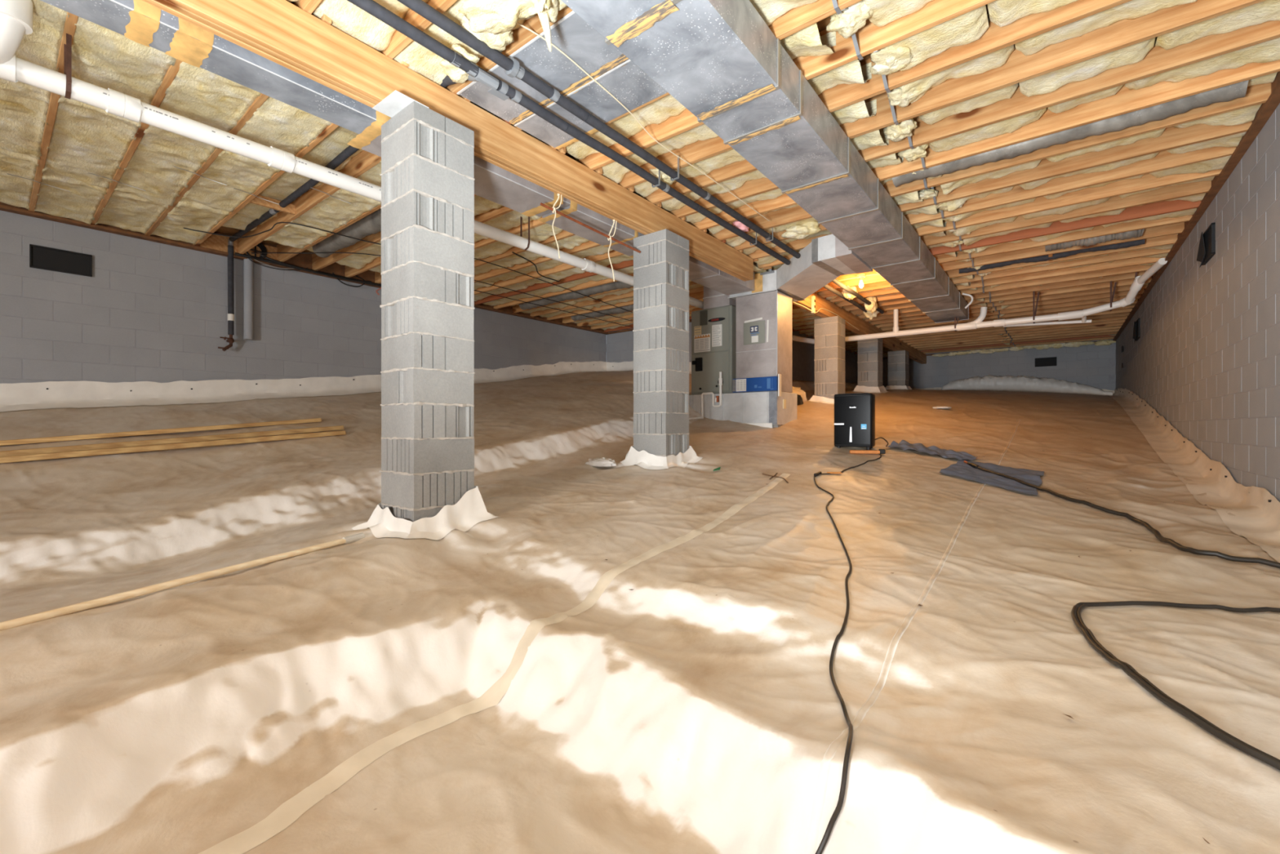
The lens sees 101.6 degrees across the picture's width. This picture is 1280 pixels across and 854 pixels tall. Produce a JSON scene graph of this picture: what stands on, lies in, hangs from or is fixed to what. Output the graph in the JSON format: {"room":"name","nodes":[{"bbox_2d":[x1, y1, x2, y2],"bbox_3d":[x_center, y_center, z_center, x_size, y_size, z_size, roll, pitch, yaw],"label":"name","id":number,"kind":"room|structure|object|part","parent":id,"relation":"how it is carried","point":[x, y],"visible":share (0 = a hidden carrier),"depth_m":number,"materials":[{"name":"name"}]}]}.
{"room":"building cavity","nodes":[
{"label":"building cavity","id":0,"kind":"room"},
{"bbox_2d":[0,210,606,383],"bbox_3d":[-5.612,-0.465,5.952,0.202,3.330,15.300,0,0,39],"label":"wall","id":1,"kind":"structure","parent":0,"point":[147,310],"depth_m":6.09,"materials":[{"name":"grey concrete"}]},
{"bbox_2d":[29,244,92,276],"bbox_3d":[-5.939,-1.705,5.362,0.026,0.228,0.430,0,0,39],"label":"air vent","id":2,"kind":"object","parent":1,"relation":"in","point":[41,257],"visible":1,"depth_m":5.35,"materials":[{"name":"black metal"}]},
{"bbox_2d":[243,257,253,340],"bbox_3d":[-4.924,-1.610,6.567,0.100,1.020,0.100,0,0,39],"label":"pipe","id":3,"kind":"object","parent":1,"relation":"attached to","point":[248,265],"visible":0.92,"depth_m":6.53,"materials":[{"name":"grey plastic"}]},
{"bbox_2d":[0,201,604,331],"bbox_3d":[-5.525,-2.248,5.882,0.065,0.235,15.300,0,0,39],"label":"trim","id":4,"kind":"structure","parent":1,"relation":"attached to","point":[304,260],"depth_m":7.29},
{"bbox_2d":[0,204,607,333],"bbox_3d":[-5.503,-2.115,5.865,0.120,0.031,15.300,0,0,39],"label":"trim","id":5,"kind":"structure","parent":1,"relation":"on","point":[2,207],"depth_m":5.95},
{"bbox_2d":[0,360,1279,853],"bbox_3d":[0.684,-0.206,6.363,9.130,2.769,23.800,0,0,39],"label":"floor","id":6,"kind":"structure","parent":0,"point":[502,684],"depth_m":1.92,"materials":[{"name":"beige plastic"}]},
{"bbox_2d":[0,417,321,445],"bbox_3d":[-4.673,0.068,4.662,0.100,0.335,3.264,0,0,40],"label":"board","id":7,"kind":"object","parent":6,"relation":"on","point":[2,442],"visible":1,"depth_m":4.78,"materials":[{"name":"brown wood"}]},
{"bbox_2d":[0,425,343,456],"bbox_3d":[-4.336,0.146,4.418,0.090,0.323,3.313,0,0,43],"label":"board","id":8,"kind":"object","parent":6,"relation":"on","point":[197,438],"visible":0.93,"depth_m":4.53,"materials":[{"name":"brown wood"}]},
{"bbox_2d":[0,430,346,462],"bbox_3d":[-4.251,0.190,4.325,0.090,0.307,3.277,0,0,44],"label":"board","id":9,"kind":"object","parent":6,"relation":"on","point":[224,442],"visible":1,"depth_m":4.43,"materials":[{"name":"brown wood"}]},
{"bbox_2d":[0,533,364,631],"bbox_3d":[-2.105,0.676,1.981,0.039,0.128,2.331,0,0,26],"label":"wooden pole","id":10,"kind":"object","parent":6,"relation":"on","point":[106,600],"visible":0.99,"depth_m":2.18,"materials":[{"name":"brown wood"}]},
{"bbox_2d":[351,101,497,540],"bbox_3d":[-1.326,-0.499,3.255,0.639,2.724,0.636,0,0,39],"label":"pier","id":11,"kind":"object","parent":6,"relation":"on","point":[428,491],"visible":1,"depth_m":3.11,"materials":[{"name":"grey concrete"}]},
{"bbox_2d":[372,89,428,117],"bbox_3d":[-1.398,-1.863,3.049,0.274,0.002,0.205,0,0,39],"label":"shield","id":12,"kind":"object","parent":11,"relation":"on","point":[395,102],"visible":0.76,"depth_m":3.01,"materials":[{"name":"white metal"}]},
{"bbox_2d":[585,457,616,466],"bbox_3d":[-0.363,0.336,5.054,0.361,0.088,0.197,0,0,39],"label":"sheet","id":13,"kind":"object","parent":6,"relation":"on","point":[597,461],"visible":0.99,"depth_m":4.98,"materials":[{"name":"white plastic"}]},
{"bbox_2d":[620,228,702,469],"bbox_3d":[0.209,-0.616,5.186,0.638,2.491,0.636,0,0,39],"label":"pier","id":14,"kind":"object","parent":6,"relation":"on","point":[660,330],"visible":0.95,"depth_m":5.02,"materials":[{"name":"grey concrete"}]},
{"bbox_2d":[688,371,722,420],"bbox_3d":[0.617,-0.393,7.340,1.234,0.794,0.322,0,0,-29],"label":"trap","id":15,"kind":"object","parent":6,"relation":"on","point":[718,398],"visible":0.83,"depth_m":7.52,"materials":[{"name":"white plastic"}]},
{"bbox_2d":[688,391,796,427],"bbox_3d":[1.448,-0.166,7.717,1.534,0.632,0.732,0,0,39],"label":"base plenum","id":16,"kind":"object","parent":6,"relation":"on","point":[767,409],"visible":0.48,"depth_m":7.28,"materials":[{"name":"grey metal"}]},
{"bbox_2d":[691,286,736,395],"bbox_3d":[1.210,-1.305,7.947,0.695,1.630,0.670,0,0,39],"label":"handler","id":17,"kind":"object","parent":16,"relation":"on","point":[713,327],"visible":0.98,"depth_m":7.71,"materials":[{"name":"paint"}]},
{"bbox_2d":[695,357,702,371],"bbox_3d":[0.883,-0.940,7.843,0.115,0.200,0.031,0,0,39],"label":"switch","id":18,"kind":"object","parent":17,"relation":"attached to","point":[698,360],"depth_m":7.83,"materials":[{"name":"black plastic"}]},
{"bbox_3d":[0.951,-1.630,7.803,0.130,0.220,0.008,0,0,39],"label":"dark plate","id":19,"kind":"part","parent":17,"relation":"part of","materials":[{"name":"grey metal"}]},
{"bbox_3d":[1.044,-0.807,7.743,0.630,0.575,0.015,0,0,39],"label":"access panel","id":20,"kind":"part","parent":17,"relation":"part of","materials":[{"name":"paint"}]},
{"bbox_3d":[1.044,-1.423,7.743,0.630,0.625,0.015,0,0,39],"label":"access panel","id":21,"kind":"part","parent":17,"relation":"part of","materials":[{"name":"paint"}]},
{"bbox_2d":[735,290,791,392],"bbox_3d":[1.751,-1.159,7.377,0.623,1.346,0.524,0,0,39],"label":"handler","id":22,"kind":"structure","parent":16,"relation":"on","point":[763,320],"depth_m":7.17,"materials":[{"name":"silver metal"}]},
{"bbox_3d":[1.573,-1.298,7.196,0.320,0.305,0.014,0,0,39],"label":"access plate","id":23,"kind":"part","parent":22,"relation":"part of","materials":[{"name":"paint"}]},
{"bbox_2d":[732,376,777,392],"bbox_3d":[1.572,-0.583,7.168,0.663,0.191,0.044,0,0,39],"label":"box","id":24,"kind":"object","parent":22,"relation":"attached to","point":[767,383],"visible":1,"depth_m":7.14,"materials":[{"name":"blue"}]},
{"bbox_3d":[1.409,-0.583,7.274,0.155,0.171,0.004,0,0,39],"label":"white panel","id":25,"kind":"part","parent":24,"relation":"part of","materials":[{"name":"white paper"}]},
{"bbox_2d":[754,377,773,389],"bbox_3d":[1.674,-0.580,7.062,0.275,0.150,0.004,0,0,39],"label":"print","id":26,"kind":"object","parent":24,"relation":"attached to","point":[759,383],"depth_m":7.06,"materials":[{"name":"blue"}]},
{"bbox_2d":[777,373,781,396],"bbox_3d":[1.874,-0.560,7.000,0.016,0.300,0.100,0,0,33],"label":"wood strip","id":27,"kind":"structure","parent":22,"relation":"attached to","point":[779,375],"depth_m":6.99,"materials":[{"name":"white wood"}]},
{"bbox_2d":[782,399,786,408],"bbox_3d":[1.984,-0.315,7.168,0.010,0.130,0.080,0,0,39],"label":"outlet plate","id":28,"kind":"object","parent":16,"relation":"attached to","point":[784,400],"depth_m":7.16,"materials":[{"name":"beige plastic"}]},
{"bbox_2d":[761,473,788,483],"bbox_3d":[1.172,0.434,4.443,0.070,0.053,0.338,0,0,-25],"label":"twig","id":29,"kind":"object","parent":6,"relation":"on","point":[762,473],"visible":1,"depth_m":4.48,"materials":[{"name":"brown wood"}]},
{"bbox_2d":[791,386,807,402],"bbox_3d":[2.533,-0.572,9.137,0.753,0.357,0.746,0,0,-26],"label":"sheet","id":30,"kind":"object","parent":6,"relation":"on","point":[797,390],"visible":0.14,"depth_m":8.87,"materials":[{"name":"white plastic"}]},
{"bbox_2d":[796,394,803,404],"bbox_3d":[2.610,-0.456,8.730,0.196,0.214,0.317,0,0,39],"label":"rag","id":31,"kind":"object","parent":6,"relation":"on","point":[799,399],"visible":0.35,"depth_m":8.65,"materials":[{"name":"black fabric"}]},
{"bbox_2d":[808,315,845,404],"bbox_3d":[3.280,-0.994,9.020,0.637,1.735,0.637,0,0,39],"label":"pier","id":32,"kind":"object","parent":6,"relation":"on","point":[829,360],"visible":0.75,"depth_m":8.87,"materials":[{"name":"grey concrete"}]},
{"bbox_2d":[813,453,881,853],"bbox_3d":[1.151,0.656,3.183,0.513,0.776,5.103,0,0,26],"label":"extension cord","id":33,"kind":"object","parent":6,"relation":"on","point":[833,820],"visible":1,"depth_m":1.46,"materials":[{"name":"black plastic"}]},
{"bbox_2d":[834,392,888,449],"bbox_3d":[2.388,-0.055,5.619,0.540,0.611,0.250,0,0,34],"label":"dehumidifier","id":34,"kind":"object","parent":6,"relation":"on","point":[854,413],"visible":0.96,"depth_m":5.56,"materials":[{"name":"black plastic"}]},
{"bbox_3d":[2.267,-0.072,5.567,0.356,0.515,0.012,0,0,32],"label":"panel","id":35,"kind":"part","parent":34,"relation":"part of","materials":[{"name":"black plastic"}]},
{"bbox_2d":[849,448,885,453],"bbox_3d":[2.344,0.251,5.382,0.341,0.050,0.050,0,0,11],"label":"power strip","id":36,"kind":"object","parent":6,"relation":"on","point":[880,451],"visible":1,"depth_m":5.36,"materials":[{"name":"orange plastic"}]},
{"bbox_2d":[852,337,889,393],"bbox_3d":[4.841,-1.151,10.980,0.630,1.421,0.636,0,0,39],"label":"pier","id":37,"kind":"object","parent":6,"relation":"on","point":[869,362],"visible":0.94,"depth_m":10.82,"materials":[{"name":"grey concrete"}]},
{"bbox_2d":[884,350,911,389],"bbox_3d":[6.401,-1.254,12.931,0.634,1.215,0.633,0,0,39],"label":"pier","id":38,"kind":"object","parent":6,"relation":"on","point":[898,363],"visible":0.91,"depth_m":12.78,"materials":[{"name":"grey concrete"}]},
{"bbox_2d":[142,0,926,364],"bbox_3d":[2.252,-1.996,7.734,0.130,0.265,19.700,0,0,39],"label":"girder","id":39,"kind":"object","parent":38,"relation":"on","point":[281,32],"visible":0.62,"depth_m":3.24,"materials":[{"name":"brown wood"}]},
{"bbox_2d":[551,193,561,258],"bbox_3d":[-0.665,-1.636,4.216,0.109,0.533,0.069,0,0,39],"label":"string","id":40,"kind":"object","parent":39,"relation":"hanging from","point":[558,194],"visible":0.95,"depth_m":4.21,"materials":[{"name":"beige fabric"}]},
{"bbox_2d":[607,219,617,281],"bbox_3d":[-0.247,-1.616,4.740,0.109,0.573,0.069,0,0,39],"label":"string","id":41,"kind":"object","parent":39,"relation":"hanging from","point":[614,220],"visible":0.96,"depth_m":4.74,"materials":[{"name":"beige fabric"}]},
{"bbox_2d":[791,295,858,329],"bbox_3d":[3.177,-1.915,8.754,0.087,0.270,3.353,0,0,40],"label":"board","id":42,"kind":"object","parent":39,"relation":"attached to","point":[813,297],"visible":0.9,"depth_m":8.15,"materials":[{"name":"beige wood"}]},
{"bbox_2d":[604,397,1209,844],"bbox_3d":[3.590,0.063,5.686,3.296,1.376,10.629,0,0,39],"label":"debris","id":43,"kind":"object","parent":6,"relation":"on","point":[948,397],"visible":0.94,"depth_m":2.32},
{"bbox_2d":[932,405,951,408],"bbox_3d":[4.859,-0.318,8.409,0.274,0.048,0.232,0,0,39],"label":"scrap","id":44,"kind":"object","parent":6,"relation":"on","point":[936,406],"visible":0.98,"depth_m":8.35,"materials":[{"name":"white plastic"}]},
{"bbox_2d":[886,440,1044,494],"bbox_3d":[3.038,0.334,4.983,1.142,0.376,1.614,0,0,-35],"label":"cloth","id":45,"kind":"object","parent":6,"relation":"on","point":[961,469],"visible":0.95,"depth_m":4.79,"materials":[{"name":"grey fabric"}]},
{"bbox_2d":[941,374,1112,395],"bbox_3d":[9.970,-1.074,13.692,3.600,0.676,0.572,0,0,39],"label":"plastic sheet","id":46,"kind":"object","parent":6,"relation":"on","point":[1007,383],"visible":0.89,"depth_m":13.49,"materials":[{"name":"white plastic"}]},
{"bbox_2d":[963,460,1279,568],"bbox_3d":[3.197,0.513,3.718,0.331,0.371,2.720,0,0,5],"label":"power cord","id":47,"kind":"object","parent":6,"relation":"on","point":[1233,558],"visible":0.99,"depth_m":3.26,"materials":[{"name":"black rubber"}]},
{"bbox_2d":[1071,600,1279,770],"bbox_3d":[1.912,0.728,1.738,1.792,0.065,0.766,0,0,-37],"label":"cable","id":48,"kind":"object","parent":6,"relation":"on","point":[1077,609],"visible":1,"depth_m":1.52,"materials":[{"name":"black rubber"}]},
{"bbox_2d":[0,0,1279,357],"bbox_3d":[0.724,-2.137,6.332,9.430,0.506,24.200,0,0,39],"label":"ceiling","id":49,"kind":"structure","parent":0,"point":[913,85],"depth_m":4.02,"materials":[{"name":"brown wood"}]},
{"bbox_2d":[234,242,381,294],"bbox_3d":[-4.325,-2.143,7.162,0.128,0.359,2.003,0,0,39],"label":"cable bundle","id":50,"kind":"object","parent":49,"relation":"hanging from","point":[263,248],"visible":0.83,"depth_m":6.80,"materials":[{"name":"black plastic"}]},
{"bbox_2d":[311,208,381,257],"bbox_3d":[-2.802,-2.199,5.548,2.914,0.244,0.229,0,0,39],"label":"flexible duct","id":51,"kind":"object","parent":49,"relation":"hanging from","point":[371,224],"visible":0.41,"depth_m":5.80,"materials":[{"name":"metal"}]},
{"bbox_2d":[217,74,479,351],"bbox_3d":[-3.006,-1.617,4.730,5.383,1.402,0.163,0,0,39],"label":"pipe","id":52,"kind":"object","parent":49,"relation":"attached to","point":[349,150],"visible":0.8,"depth_m":5.58,"materials":[{"name":"black plastic"}]},
{"bbox_3d":[-5.020,-1.017,6.304,0.065,0.142,0.110,0,0,39],"label":"valve handle","id":53,"kind":"part","parent":52,"relation":"part of","materials":[{"name":"red metal"}]},
{"bbox_2d":[0,0,703,309],"bbox_3d":[-0.837,-2.017,5.594,0.354,0.431,9.700,0,0,39],"label":"drain pipe","id":54,"kind":"object","parent":49,"relation":"hanging from","point":[15,15],"visible":0.82,"depth_m":3.17,"materials":[{"name":"white plastic"}]},
{"bbox_2d":[102,92,380,190],"bbox_3d":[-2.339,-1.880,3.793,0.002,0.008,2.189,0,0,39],"label":"pipe","id":55,"kind":"object","parent":54,"relation":"attached to","point":[112,95],"depth_m":3.41,"materials":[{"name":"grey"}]},
{"bbox_2d":[40,0,754,295],"bbox_3d":[-1.081,-1.996,4.177,0.430,0.260,7.980,0,0,39],"label":"duct","id":56,"kind":"object","parent":49,"relation":"hanging from","point":[141,22],"visible":0.57,"depth_m":3.00,"materials":[{"name":"silver metal"}]},
{"bbox_2d":[183,222,632,312],"bbox_3d":[-2.115,-2.087,7.051,6.122,0.036,1.128,0,0,-40],"label":"cable","id":57,"kind":"object","parent":49,"relation":"attached to","point":[274,224],"visible":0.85,"depth_m":5.72,"materials":[{"name":"black rubber"}]},
{"bbox_2d":[251,252,632,321],"bbox_3d":[-2.095,-2.087,7.887,6.008,0.037,1.012,0,0,-41],"label":"cable","id":58,"kind":"object","parent":49,"relation":"attached to","point":[251,252],"visible":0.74,"depth_m":6.30,"materials":[{"name":"black rubber"}]},
{"bbox_2d":[511,251,559,281],"bbox_3d":[-1.368,-2.075,6.832,0.140,0.014,1.303,0,0,14],"label":"cable","id":59,"kind":"object","parent":49,"relation":"attached to","point":[512,251],"visible":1,"depth_m":6.70,"materials":[{"name":"black rubber"}]},
{"bbox_2d":[474,289,632,327],"bbox_3d":[-1.742,-2.075,8.996,4.873,0.010,0.671,0,0,-42],"label":"cable","id":60,"kind":"object","parent":49,"relation":"attached to","point":[474,290],"visible":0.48,"depth_m":9.04,"materials":[{"name":"black rubber"}]},
{"bbox_2d":[456,10,666,149],"bbox_3d":[-0.387,-2.123,3.262,1.295,0.008,0.879,0,0,39],"label":"pan","id":61,"kind":"object","parent":49,"relation":"attached to","point":[632,86],"visible":0.62,"depth_m":3.23,"materials":[{"name":"silver metal"}]},
{"bbox_2d":[519,280,633,310],"bbox_3d":[-0.977,-2.183,8.390,2.812,0.241,0.233,0,0,39],"label":"flexible duct","id":62,"kind":"object","parent":49,"relation":"hanging from","point":[615,285],"visible":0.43,"depth_m":8.34,"materials":[{"name":"metal"}]},
{"bbox_2d":[540,202,640,253],"bbox_3d":[-0.392,-1.732,4.603,0.023,0.086,1.226,0,0,40],"label":"rod","id":63,"kind":"object","parent":49,"relation":"attached to","point":[541,203],"visible":1,"depth_m":4.52,"materials":[{"name":"brown metal"}]},
{"bbox_2d":[570,304,633,320],"bbox_3d":[-0.347,-2.185,9.498,2.412,0.231,0.245,0,0,39],"label":"flexible duct","id":64,"kind":"object","parent":49,"relation":"hanging from","point":[630,308],"visible":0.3,"depth_m":9.68,"materials":[{"name":"metal"}]},
{"bbox_2d":[346,0,867,312],"bbox_3d":[0.586,-2.086,4.904,0.087,0.188,11.396,0,0,39],"label":"insulated pipe","id":65,"kind":"object","parent":49,"relation":"hanging from","point":[500,88],"visible":0.89,"depth_m":3.28,"materials":[{"name":"black plastic"}]},
{"bbox_2d":[397,0,884,313],"bbox_3d":[0.736,-2.085,4.784,0.091,0.191,11.396,0,0,39],"label":"insulated pipe","id":66,"kind":"object","parent":49,"relation":"hanging from","point":[511,65],"visible":0.97,"depth_m":3.29,"materials":[{"name":"black plastic"}]},
{"bbox_2d":[516,22,769,221],"bbox_3d":[0.184,-2.110,3.851,0.170,0.027,3.751,0,0,39],"label":"wire","id":67,"kind":"object","parent":49,"relation":"attached to","point":[517,23],"visible":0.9,"depth_m":3.45,"materials":[{"name":"white plastic"}]},
{"bbox_2d":[560,0,968,323],"bbox_3d":[1.811,-1.991,4.589,0.521,0.271,11.828,0,0,39],"label":"duct","id":68,"kind":"object","parent":49,"relation":"hanging from","point":[720,60],"visible":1,"depth_m":3.16,"materials":[{"name":"grey metal"}]},
{"bbox_2d":[727,234,872,301],"bbox_3d":[2.107,-2.012,6.849,1.115,0.358,2.499,0,0,-23],"label":"duct","id":69,"kind":"object","parent":68,"relation":"attached to","point":[826,258],"visible":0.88,"depth_m":6.28,"materials":[{"name":"metal"}]},
{"bbox_2d":[962,293,973,308],"bbox_3d":[5.154,-1.991,8.207,0.147,0.243,0.087,0,0,39],"label":"tube","id":70,"kind":"object","parent":68,"relation":"attached to","point":[965,294],"visible":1,"depth_m":8.18,"materials":[{"name":"plastic"}]},
{"bbox_2d":[857,273,865,288],"bbox_3d":[3.128,-2.058,7.381,0.110,0.185,0.110,0,0,39],"label":"light bulb","id":71,"kind":"object","parent":49,"relation":"attached to","point":[862,276],"visible":1,"depth_m":7.36,"materials":[{"name":"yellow glass"}]},
{"bbox_2d":[857,273,865,280],"bbox_3d":[3.128,-2.110,7.381,0.110,0.080,0.110,0,0,39],"label":"socket","id":72,"kind":"object","parent":71,"relation":"attached to","point":[860,277],"depth_m":7.35,"materials":[{"name":"beige plastic"}]},
{"bbox_3d":[3.128,-2.018,7.381,0.066,0.105,0.066,0,0,39],"label":"glass bulb","id":73,"kind":"part","parent":71,"relation":"part of","materials":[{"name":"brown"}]},
{"bbox_2d":[791,257,1167,343],"bbox_3d":[4.882,-1.881,8.874,5.629,0.539,1.388,0,0,39],"label":"drain","id":74,"kind":"object","parent":49,"relation":"hanging from","point":[1138,282],"visible":0.95,"depth_m":8.30,"materials":[{"name":"white plastic"}]},
{"bbox_2d":[959,239,1145,273],"bbox_3d":[5.131,-2.171,6.629,1.860,0.134,0.135,0,0,39],"label":"foam line","id":75,"kind":"object","parent":49,"relation":"attached to","point":[1127,244],"visible":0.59,"depth_m":6.53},
{"bbox_2d":[892,80,1248,186],"bbox_3d":[3.067,-2.207,3.977,2.090,0.203,0.214,0,0,39],"label":"flexible duct","id":76,"kind":"object","parent":49,"relation":"attached to","point":[1230,92],"visible":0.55,"depth_m":3.75,"materials":[{"name":"metal"}]},
{"bbox_2d":[1044,228,1144,251],"bbox_3d":[5.221,-2.195,6.014,0.874,0.198,0.199,0,0,39],"label":"flexible duct","id":77,"kind":"object","parent":49,"relation":"attached to","point":[1135,233],"visible":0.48,"depth_m":5.96,"materials":[{"name":"metal"}]},
{"bbox_2d":[606,319,691,362],"bbox_3d":[0.586,-0.583,10.919,3.651,3.566,0.202,0,0,39],"label":"wall","id":78,"kind":"structure","parent":0,"point":[620,346],"depth_m":11.58,"materials":[{"name":"grey concrete"}]},
{"bbox_2d":[604,320,691,334],"bbox_3d":[0.551,-2.115,10.788,3.400,0.031,0.090,0,0,39],"label":"trim","id":79,"kind":"structure","parent":78,"relation":"on","point":[690,321],"depth_m":11.53,"materials":[{"name":"brown wood"}]},
{"bbox_2d":[791,330,857,383],"bbox_3d":[4.468,-0.683,13.131,0.200,3.366,8.500,0,0,39],"label":"wall","id":80,"kind":"structure","parent":0,"point":[802,353],"depth_m":12.34,"materials":[{"name":"grey concrete"}]},
{"bbox_2d":[882,338,1115,390],"bbox_3d":[9.491,-0.583,14.687,5.909,3.566,0.202,0,0,39],"label":"wall","id":81,"kind":"structure","parent":0,"point":[1091,365],"depth_m":13.98,"materials":[{"name":"grey concrete"}]},
{"bbox_2d":[882,341,1096,359],"bbox_3d":[9.422,-2.115,14.583,5.730,0.031,0.090,0,0,39],"label":"trim","id":82,"kind":"structure","parent":81,"relation":"on","point":[1092,341],"depth_m":15.28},
{"bbox_2d":[1035,356,1056,366],"bbox_3d":[10.609,-1.700,13.650,0.450,0.228,0.026,0,0,39],"label":"air vent","id":83,"kind":"object","parent":81,"relation":"in","point":[1041,362],"visible":1,"depth_m":13.65,"materials":[{"name":"black metal"}]},
{"bbox_2d":[1115,102,1279,502],"bbox_3d":[4.329,-0.465,3.454,0.202,3.330,23.800,0,0,39],"label":"wall","id":84,"kind":"structure","parent":0,"point":[1206,357],"depth_m":4.34,"materials":[{"name":"grey concrete"}]},
{"bbox_2d":[1133,318,1140,342],"bbox_3d":[8.767,-1.700,9.220,0.060,0.400,0.450,0,0,39],"label":"air vent","id":85,"kind":"object","parent":84,"relation":"in","point":[1136,331],"visible":1,"depth_m":9.24,"materials":[{"name":"black"}]},
{"bbox_2d":[1112,71,1279,341],"bbox_3d":[4.236,-2.115,3.528,0.080,0.031,23.800,0,0,39],"label":"trim","id":86,"kind":"structure","parent":84,"relation":"on","point":[1273,101],"depth_m":4.45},
{"bbox_2d":[1196,222,1215,267],"bbox_3d":[5.345,-1.705,4.933,0.060,0.350,0.420,0,0,39],"label":"air vent","id":87,"kind":"object","parent":84,"relation":"in","point":[1206,248],"visible":1,"depth_m":4.94,"materials":[{"name":"black metal"}]}
]}

